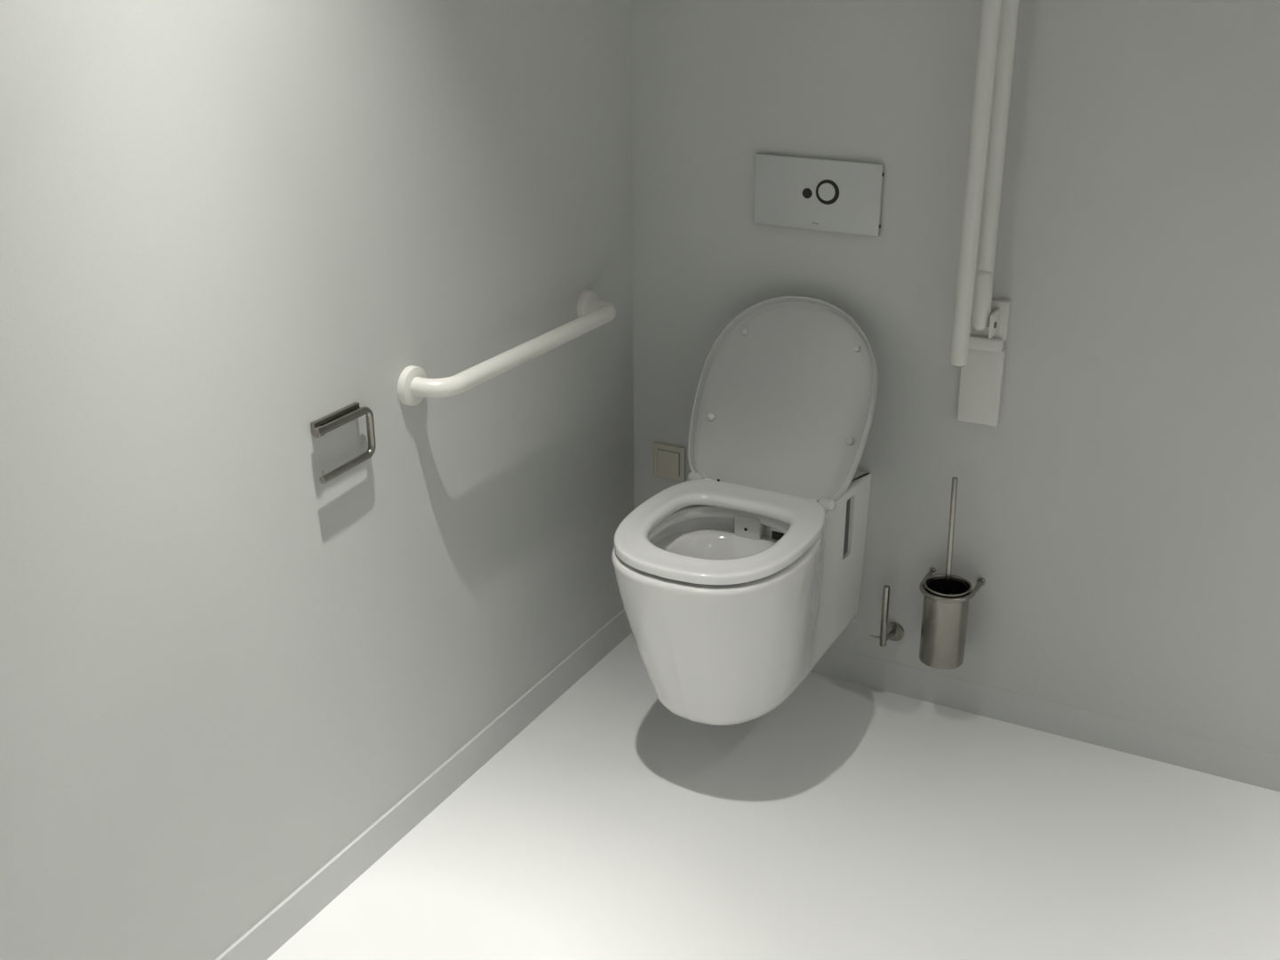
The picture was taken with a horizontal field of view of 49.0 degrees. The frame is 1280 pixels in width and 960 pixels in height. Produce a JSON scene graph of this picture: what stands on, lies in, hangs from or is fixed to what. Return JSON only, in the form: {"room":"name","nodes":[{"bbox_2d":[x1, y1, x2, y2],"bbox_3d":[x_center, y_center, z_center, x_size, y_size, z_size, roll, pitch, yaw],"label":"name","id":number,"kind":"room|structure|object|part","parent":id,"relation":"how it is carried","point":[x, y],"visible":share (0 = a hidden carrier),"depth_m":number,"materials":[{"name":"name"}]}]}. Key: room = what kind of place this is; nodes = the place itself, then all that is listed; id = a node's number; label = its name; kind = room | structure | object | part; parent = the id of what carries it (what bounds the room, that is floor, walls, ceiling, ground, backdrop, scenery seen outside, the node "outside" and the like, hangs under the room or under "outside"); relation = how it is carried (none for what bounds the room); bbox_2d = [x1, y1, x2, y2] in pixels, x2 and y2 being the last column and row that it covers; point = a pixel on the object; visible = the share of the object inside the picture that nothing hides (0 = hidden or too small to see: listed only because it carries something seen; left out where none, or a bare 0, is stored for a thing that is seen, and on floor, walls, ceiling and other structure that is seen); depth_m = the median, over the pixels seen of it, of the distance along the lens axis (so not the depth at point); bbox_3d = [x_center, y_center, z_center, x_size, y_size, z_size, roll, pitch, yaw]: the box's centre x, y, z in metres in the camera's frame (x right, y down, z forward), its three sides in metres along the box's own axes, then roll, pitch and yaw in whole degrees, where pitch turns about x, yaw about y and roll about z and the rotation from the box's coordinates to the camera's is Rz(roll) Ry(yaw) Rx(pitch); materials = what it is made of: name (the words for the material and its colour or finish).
{"room":"public restroom","nodes":[
{"label":"public restroom","id":0,"kind":"room"},
{"bbox_2d":[0,0,633,959],"bbox_3d":[-0.914,-0.242,1.420,0.097,2.600,3.800,12,25,26],"label":"wall","id":1,"kind":"structure","parent":0,"point":[228,228],"depth_m":2.12,"materials":[{"name":"grey paint"}]},
{"bbox_2d":[310,401,375,484],"bbox_3d":[-0.472,-0.062,2.240,0.025,0.098,0.136,12,25,26],"label":"toilet roll holder","id":2,"kind":"object","parent":1,"relation":"attached to","point":[320,427],"visible":1,"depth_m":2.23,"materials":[{"name":"metal"}]},
{"bbox_2d":[215,608,631,959],"bbox_3d":[-0.863,0.932,1.883,0.006,0.075,3.599,12,25,26],"label":"baseboard","id":3,"kind":"structure","parent":1,"relation":"attached to","point":[284,921],"depth_m":2.64,"materials":[{"name":"paint"}]},
{"bbox_2d":[397,289,615,406],"bbox_3d":[-0.215,-0.251,2.613,0.084,0.077,0.659,12,25,26],"label":"grab bar","id":4,"kind":"object","parent":1,"relation":"attached to","point":[413,385],"visible":1,"depth_m":2.50,"materials":[{"name":"white metal"}]},
{"bbox_2d":[266,632,1279,959],"bbox_3d":[0.238,1.237,1.369,2.700,0.100,3.800,12,25,26],"label":"floor","id":5,"kind":"structure","parent":0,"point":[844,820],"depth_m":2.58,"materials":[{"name":"plastic"}]},
{"bbox_2d":[631,0,1279,757],"bbox_3d":[1.107,-0.641,2.350,2.503,2.600,0.100,12,25,26],"label":"wall","id":6,"kind":"structure","parent":0,"point":[1118,516],"depth_m":2.68,"materials":[{"name":"grey paint"}]},
{"bbox_2d":[653,441,685,481],"bbox_3d":[0.065,-0.040,3.145,0.080,0.082,0.010,12,25,26],"label":"light switch","id":7,"kind":"object","parent":6,"relation":"attached to","point":[668,460],"visible":0.96,"depth_m":3.14,"materials":[{"name":"beige plastic"}]},
{"bbox_2d":[611,296,878,725],"bbox_3d":[0.197,0.065,2.715,0.369,0.724,0.653,12,25,26],"label":"toilet","id":8,"kind":"object","parent":6,"relation":"attached to","point":[735,579],"visible":1,"depth_m":2.75,"materials":[{"name":"white ceramic"}]},
{"bbox_3d":[0.143,0.094,2.618,0.352,0.019,0.410,11,25,26],"label":"toilet seat","id":9,"kind":"part","parent":8,"relation":"part of","materials":[{"name":"white plastic"}]},
{"bbox_3d":[0.198,0.235,2.786,0.361,0.355,0.653,11,25,26],"label":"bowl","id":10,"kind":"part","parent":8,"relation":"part of","materials":[{"name":"white ceramic"}]},
{"bbox_3d":[0.288,-0.164,2.804,0.369,0.371,0.241,11,25,26],"label":"toilet lid","id":11,"kind":"part","parent":8,"relation":"part of","materials":[{"name":"white plastic"}]},
{"bbox_2d":[754,153,884,236],"bbox_3d":[0.348,-0.560,2.756,0.264,0.138,0.016,12,25,26],"label":"flush plate","id":12,"kind":"object","parent":6,"relation":"attached to","point":[835,196],"visible":1,"depth_m":2.75,"materials":[{"name":"white plastic"}]},
{"bbox_2d":[870,584,903,646],"bbox_3d":[0.529,0.283,2.982,0.043,0.150,0.068,20,30,40],"label":"holder","id":13,"kind":"object","parent":6,"relation":"attached to","point":[894,631],"visible":1,"depth_m":2.97,"materials":[{"name":"metal"}]},
{"bbox_3d":[0.531,0.334,3.001,0.011,0.011,0.046,17,28,35],"label":"post","id":14,"kind":"part","parent":13,"relation":"part of","materials":[{"name":"metal"}]},
{"bbox_3d":[0.547,0.326,3.020,0.043,0.043,0.006,11,25,26],"label":"wall plate","id":15,"kind":"part","parent":13,"relation":"part of","materials":[{"name":"metal"}]},
{"bbox_2d":[919,567,985,669],"bbox_3d":[0.627,0.290,2.886,0.120,0.173,0.122,12,25,26],"label":"toilet brush holder","id":16,"kind":"object","parent":6,"relation":"attached to","point":[945,616],"visible":1,"depth_m":2.85,"materials":[{"name":"metal"}]},
{"bbox_2d":[944,477,958,594],"bbox_3d":[0.626,0.148,2.823,0.068,0.329,0.068,12,25,26],"label":"toilet brush","id":17,"kind":"object","parent":16,"relation":"in","point":[954,489],"visible":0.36,"depth_m":2.81,"materials":[{"name":"metal"}]},
{"bbox_2d":[949,0,1019,426],"bbox_3d":[0.618,-0.553,2.490,0.080,1.019,0.197,12,25,26],"label":"support rail","id":18,"kind":"object","parent":6,"relation":"attached to","point":[980,322],"visible":1,"depth_m":2.51,"materials":[{"name":"white metal"}]},
{"bbox_3d":[0.640,-0.338,2.626,0.036,0.119,0.036,11,25,26],"label":"hinge arm","id":19,"kind":"part","parent":18,"relation":"part of","materials":[{"name":"white metal"}]},
{"bbox_2d":[810,647,1279,791],"bbox_3d":[1.089,0.541,2.796,2.503,0.075,0.001,12,25,26],"label":"baseboard","id":20,"kind":"structure","parent":6,"relation":"attached to","point":[1261,770],"depth_m":2.91,"materials":[{"name":"paint"}]}
]}

